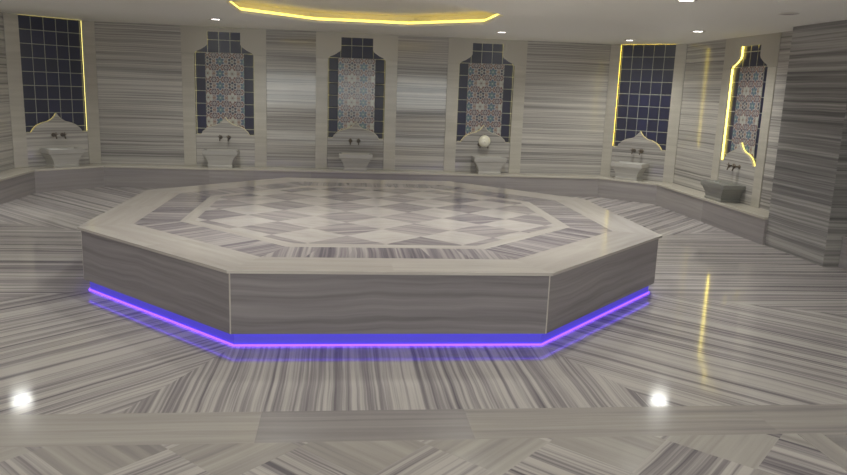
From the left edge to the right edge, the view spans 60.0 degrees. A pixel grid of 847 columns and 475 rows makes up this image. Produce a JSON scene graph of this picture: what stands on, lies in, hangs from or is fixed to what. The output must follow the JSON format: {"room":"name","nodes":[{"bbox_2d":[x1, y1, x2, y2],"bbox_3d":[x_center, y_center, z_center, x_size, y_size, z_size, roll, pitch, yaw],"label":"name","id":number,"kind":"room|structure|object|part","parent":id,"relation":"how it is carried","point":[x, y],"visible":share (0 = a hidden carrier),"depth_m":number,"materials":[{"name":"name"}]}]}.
{"room":"spa","nodes":[
{"label":"spa","id":0,"kind":"room"},
{"bbox_2d":[0,12,13,171],"bbox_3d":[-5.229,-0.608,3.884,0.200,2.577,13.335,1,11,-6],"label":"wall","id":1,"kind":"structure","parent":0,"point":[6,145],"depth_m":10.19,"materials":[{"name":"grey stone"}]},
{"bbox_2d":[94,21,610,174],"bbox_3d":[-1.009,-2.071,11.886,8.214,2.577,0.200,1,11,-6],"label":"wall","id":2,"kind":"structure","parent":0,"point":[139,67],"depth_m":11.73,"materials":[{"name":"grey stone"}]},
{"bbox_3d":[-4.404,-2.057,11.451,1.270,2.477,0.075,1,11,-6],"label":"marble panel","id":3,"kind":"part","parent":2,"relation":"part of","materials":[{"name":"grey stone"}]},
{"bbox_2d":[180,25,266,166],"bbox_3d":[-3.126,-2.200,11.555,1.298,2.143,0.086,1,11,-6],"label":"wall panel","id":4,"kind":"object","parent":2,"relation":"attached to","point":[224,72],"visible":1,"depth_m":11.54,"materials":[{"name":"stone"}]},
{"label":"blue tile panel","id":5,"kind":"part","parent":4,"relation":"part of","materials":[{"name":"tile"}]},
{"bbox_3d":[-3.126,-2.268,11.557,0.586,1.240,0.001,1,11,-6],"label":"patterned tile panel","id":6,"kind":"part","parent":4,"relation":"part of","materials":[{"name":"multicoloured tile"}]},
{"bbox_3d":[-3.139,-1.764,11.616,0.886,0.290,0.014,1,11,-6],"label":"arch moulding","id":7,"kind":"part","parent":4,"relation":"part of","materials":[{"name":"stone"}]},
{"bbox_3d":[-2.110,-2.025,11.710,0.769,2.477,0.075,1,11,-6],"label":"marble panel","id":8,"kind":"part","parent":2,"relation":"part of","materials":[{"name":"grey stone"}]},
{"bbox_2d":[315,31,397,169],"bbox_3d":[-1.081,-2.171,11.787,1.298,2.143,0.086,1,11,-6],"label":"wall panel","id":9,"kind":"object","parent":2,"relation":"attached to","point":[356,73],"visible":1,"depth_m":11.77,"materials":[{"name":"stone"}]},
{"bbox_3d":[-1.093,-1.735,11.848,0.886,0.290,0.014,1,11,-6],"label":"arch moulding","id":10,"kind":"part","parent":9,"relation":"part of","materials":[{"name":"stone"}]},
{"bbox_3d":[-1.080,-2.240,11.788,0.586,1.240,0.001,1,11,-6],"label":"patterned tile panel","id":11,"kind":"part","parent":9,"relation":"part of","materials":[{"name":"multicoloured tile"}]},
{"label":"blue tile panel","id":12,"kind":"part","parent":9,"relation":"part of","materials":[{"name":"tile"}]},
{"bbox_3d":[-0.045,-1.997,11.944,0.807,2.477,0.075,1,11,-6],"label":"marble panel","id":13,"kind":"part","parent":2,"relation":"part of","materials":[{"name":"grey stone"}]},
{"bbox_2d":[443,37,527,172],"bbox_3d":[1.003,-2.143,12.023,1.298,2.143,0.086,1,11,-6],"label":"wall niche","id":14,"kind":"object","parent":2,"relation":"attached to","point":[494,83],"visible":1,"depth_m":12.01,"materials":[{"name":"stone"}]},
{"bbox_3d":[0.990,-1.707,12.083,0.886,0.290,0.014,1,11,-6],"label":"arch moulding","id":15,"kind":"part","parent":14,"relation":"part of","materials":[{"name":"stone"}]},
{"bbox_3d":[1.004,-2.211,12.024,0.586,1.240,0.001,1,11,-6],"label":"patterned tile panel","id":16,"kind":"part","parent":14,"relation":"part of","materials":[{"name":"multicoloured tile"}]},
{"label":"blue tile panel","id":17,"kind":"part","parent":14,"relation":"part of","materials":[{"name":"tile"}]},
{"bbox_3d":[0.925,-1.519,12.055,0.064,0.101,0.108,1,11,-6],"label":"tap","id":18,"kind":"object","parent":14,"relation":"attached to","visible":0},
{"bbox_2d":[479,134,489,146],"bbox_3d":[1.000,-1.582,11.982,0.196,0.216,0.088,1,11,-6],"label":"bowl","id":19,"kind":"object","parent":18,"relation":"hanging from","point":[484,141],"visible":1,"depth_m":11.96,"materials":[{"name":"silver metal"}]},
{"bbox_3d":[2.332,-1.964,12.213,1.399,2.477,0.075,1,11,-6],"label":"marble panel","id":20,"kind":"part","parent":2,"relation":"part of","materials":[{"name":"grey stone"}]},
{"bbox_2d":[0,187,846,474],"bbox_3d":[-0.299,0.631,5.153,9.917,0.001,14.150,1,11,-6],"label":"floor","id":21,"kind":"structure","parent":0,"point":[736,347],"depth_m":4.16,"materials":[{"name":"stone"}]},
{"bbox_2d":[77,178,661,345],"bbox_3d":[-0.449,-0.006,6.982,4.720,0.513,4.720,1,11,-6],"label":"platform","id":22,"kind":"object","parent":21,"relation":"on","point":[277,261],"visible":1,"depth_m":5.23,"materials":[{"name":"beige stone"}]},
{"bbox_3d":[-1.928,0.271,5.161,1.849,0.399,0.029,11,14,38],"label":"panel","id":23,"kind":"part","parent":22,"relation":"part of","materials":[{"name":"stone"}]},
{"bbox_3d":[-0.198,0.425,4.712,2.031,0.399,0.028,1,11,-6],"label":"panel","id":24,"kind":"part","parent":22,"relation":"part of","materials":[{"name":"stone"}]},
{"bbox_3d":[1.391,0.316,5.537,0.028,0.399,1.849,11,14,38],"label":"panel","id":25,"kind":"part","parent":22,"relation":"part of","materials":[{"name":"stone"}]},
{"bbox_2d":[0,163,768,244],"bbox_3d":[-0.294,0.468,5.129,9.913,0.331,14.128,1,11,-6],"label":"bench","id":26,"kind":"object","parent":21,"relation":"on","point":[748,222],"visible":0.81,"depth_m":11.37,"materials":[{"name":"grey stone"}]},
{"bbox_2d":[40,147,84,167],"bbox_3d":[-5.358,-1.191,10.890,0.290,0.270,0.530,11,14,38],"label":"basin","id":27,"kind":"object","parent":26,"relation":"on","point":[58,157],"visible":1,"depth_m":10.79,"materials":[{"name":"stone"}]},
{"bbox_3d":[-5.362,-1.159,10.899,0.281,0.205,0.477,11,14,38],"label":"bowl","id":28,"kind":"part","parent":27,"relation":"part of","materials":[{"name":"stone"}]},
{"bbox_2d":[202,149,238,167],"bbox_3d":[-3.190,-1.246,11.556,0.530,0.270,0.290,1,11,-6],"label":"basin","id":29,"kind":"object","parent":26,"relation":"on","point":[216,158],"visible":1,"depth_m":11.44,"materials":[{"name":"stone"}]},
{"bbox_3d":[-3.192,-1.215,11.567,0.477,0.205,0.281,1,11,-6],"label":"bowl","id":30,"kind":"part","parent":29,"relation":"part of","materials":[{"name":"stone"}]},
{"bbox_2d":[339,152,371,170],"bbox_3d":[-1.094,-1.217,11.793,0.530,0.270,0.290,1,11,-6],"label":"basin","id":31,"kind":"object","parent":26,"relation":"on","point":[351,161],"visible":1,"depth_m":11.67,"materials":[{"name":"stone"}]},
{"bbox_3d":[-1.096,-1.186,11.804,0.477,0.205,0.281,1,11,-6],"label":"bowl","id":32,"kind":"part","parent":31,"relation":"part of","materials":[{"name":"stone"}]},
{"bbox_2d":[471,156,506,173],"bbox_3d":[1.069,-1.187,12.038,0.530,0.270,0.290,1,11,-6],"label":"basin","id":33,"kind":"object","parent":26,"relation":"on","point":[484,164],"visible":1,"depth_m":11.92,"materials":[{"name":"stone"}]},
{"bbox_3d":[1.067,-1.157,12.049,0.477,0.205,0.281,1,11,-6],"label":"bowl","id":34,"kind":"part","parent":33,"relation":"part of","materials":[{"name":"stone"}]},
{"bbox_2d":[611,161,648,180],"bbox_3d":[3.349,-1.085,11.944,0.530,0.270,0.290,11,14,38],"label":"basin","id":35,"kind":"object","parent":26,"relation":"on","point":[634,171],"visible":1,"depth_m":11.85,"materials":[{"name":"stone"}]},
{"bbox_3d":[3.350,-1.054,11.954,0.477,0.205,0.281,11,14,38],"label":"bowl","id":36,"kind":"part","parent":35,"relation":"part of","materials":[{"name":"stone"}]},
{"bbox_2d":[700,180,745,202],"bbox_3d":[4.011,-0.621,9.866,0.310,0.232,0.620,1,11,-6],"label":"basin","id":37,"kind":"object","parent":26,"relation":"on","point":[717,190],"visible":1,"depth_m":9.68,"materials":[{"name":"grey stone"}]},
{"bbox_2d":[797,433,846,470],"bbox_3d":[3.385,1.339,2.949,2.780,0.252,1.982,1,11,-6],"label":"tile","id":38,"kind":"object","parent":21,"relation":"in","point":[832,445],"visible":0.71,"depth_m":3.64,"materials":[{"name":"stone"}]},
{"bbox_2d":[838,236,846,269],"bbox_3d":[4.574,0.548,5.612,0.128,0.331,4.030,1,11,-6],"label":"bench","id":39,"kind":"object","parent":21,"relation":"on","point":[842,264],"visible":1,"depth_m":7.52,"materials":[{"name":"grey stone"}]},
{"bbox_2d":[0,0,846,44],"bbox_3d":[-0.212,-1.913,4.689,10.517,0.220,14.650,1,11,-6],"label":"ceiling","id":40,"kind":"structure","parent":0,"point":[612,22],"depth_m":8.93,"materials":[{"name":"white paint"}]},
{"bbox_2d":[229,1,498,23],"bbox_3d":[-0.662,-2.618,8.474,3.037,0.065,3.037,1,11,-6],"label":"ceiling light strip","id":41,"kind":"object","parent":40,"relation":"attached to","point":[240,8],"visible":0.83,"depth_m":9.71,"materials":[{"name":"yellow"}]},
{"bbox_2d":[675,0,696,1],"bbox_3d":[2.238,-2.020,6.247,0.182,0.010,0.182,1,11,-6],"label":"recessed light","id":42,"kind":"object","parent":40,"relation":"in","point":[675,0],"visible":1,"depth_m":6.27,"materials":[{"name":"beige"}]},
{"bbox_2d":[778,13,798,14],"bbox_3d":[3.459,-2.117,6.947,0.182,0.010,0.182,1,11,-6],"label":"recessed light","id":43,"kind":"object","parent":40,"relation":"in","point":[779,13],"visible":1,"depth_m":6.93,"materials":[{"name":"beige"}]},
{"bbox_2d":[673,31,792,210],"bbox_3d":[4.821,-0.472,5.035,0.200,2.577,13.363,1,11,-6],"label":"wall","id":44,"kind":"structure","parent":0,"point":[704,60],"depth_m":10.66,"materials":[{"name":"grey stone"}]},
{"bbox_3d":[4.108,-1.637,10.918,0.075,2.477,1.185,1,11,-6],"label":"marble panel","id":45,"kind":"part","parent":44,"relation":"part of","materials":[{"name":"grey stone"}]},
{"bbox_2d":[710,32,781,207],"bbox_3d":[4.241,-1.550,9.679,0.086,2.143,1.298,1,11,-6],"label":"wall niche","id":46,"kind":"object","parent":44,"relation":"attached to","point":[741,91],"visible":0.88,"depth_m":9.63,"materials":[{"name":"stone"}]},
{"bbox_2d":[731,163,740,170],"bbox_3d":[4.141,-0.931,9.729,0.108,0.101,0.064,1,11,-6],"label":"tap","id":47,"kind":"object","parent":46,"relation":"attached to","point":[733,165],"visible":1,"depth_m":9.72,"materials":[{"name":"brown metal"}]},
{"bbox_3d":[4.198,-1.120,9.763,0.014,0.290,0.886,1,11,-6],"label":"arch moulding","id":48,"kind":"part","parent":46,"relation":"part of","materials":[{"name":"stone"}]},
{"label":"blue tile panel","id":49,"kind":"part","parent":46,"relation":"part of","materials":[{"name":"tile"}]},
{"bbox_3d":[4.258,-1.615,9.668,0.001,1.240,0.586,1,11,-6],"label":"patterned tile panel","id":50,"kind":"part","parent":46,"relation":"part of","materials":[{"name":"multicoloured tile"}]},
{"bbox_3d":[4.890,-0.176,3.833,0.075,2.477,10.788,1,11,-6],"label":"marble panel","id":51,"kind":"part","parent":44,"relation":"part of","materials":[{"name":"grey stone"}]},
{"bbox_2d":[777,0,846,5],"bbox_3d":[4.188,-1.126,2.205,1.711,0.019,8.050,1,11,-6],"label":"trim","id":52,"kind":"structure","parent":44,"relation":"attached to","point":[826,2],"depth_m":5.95,"materials":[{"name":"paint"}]},
{"bbox_2d":[765,20,846,266],"bbox_3d":[4.259,-1.016,7.876,0.290,2.475,1.065,1,11,-6],"label":"pillar","id":53,"kind":"structure","parent":0,"point":[807,219],"depth_m":7.76,"materials":[{"name":"stone"}]},
{"bbox_3d":[-5.542,-2.042,10.920,0.125,2.577,1.395,11,14,38],"label":"wall","id":54,"kind":"structure","parent":0,"visible":0},
{"bbox_2d":[3,13,100,167],"bbox_3d":[-5.455,-2.139,10.832,0.086,2.143,1.300,11,14,38],"label":"wall panel","id":55,"kind":"object","parent":54,"relation":"attached to","point":[51,62],"visible":0.98,"depth_m":10.79,"materials":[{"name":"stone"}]},
{"bbox_3d":[-5.461,-2.380,10.795,0.001,1.654,0.925,11,14,38],"label":"blue tile panel","id":56,"kind":"part","parent":55,"relation":"part of","materials":[{"name":"blue tile"}]},
{"bbox_3d":[-5.450,-1.704,10.902,0.014,0.290,0.886,11,14,38],"label":"arch moulding","id":57,"kind":"part","parent":55,"relation":"part of","materials":[{"name":"stone"}]},
{"bbox_3d":[3.607,-1.919,11.968,1.355,2.577,0.125,11,14,38],"label":"wall","id":58,"kind":"structure","parent":0,"visible":0},
{"bbox_2d":[600,44,687,182],"bbox_3d":[3.545,-2.018,11.864,1.260,2.143,0.086,11,14,37],"label":"wall niche","id":59,"kind":"object","parent":58,"relation":"attached to","point":[645,88],"visible":1,"depth_m":11.84,"materials":[{"name":"stone"}]},
{"bbox_3d":[3.512,-1.583,11.930,0.886,0.290,0.014,11,14,38],"label":"arch moulding","id":60,"kind":"part","parent":59,"relation":"part of","materials":[{"name":"stone"}]},
{"bbox_3d":[3.565,-2.259,11.830,0.925,1.654,0.001,11,14,38],"label":"blue tile panel","id":61,"kind":"part","parent":59,"relation":"part of","materials":[{"name":"blue tile"}]}
]}

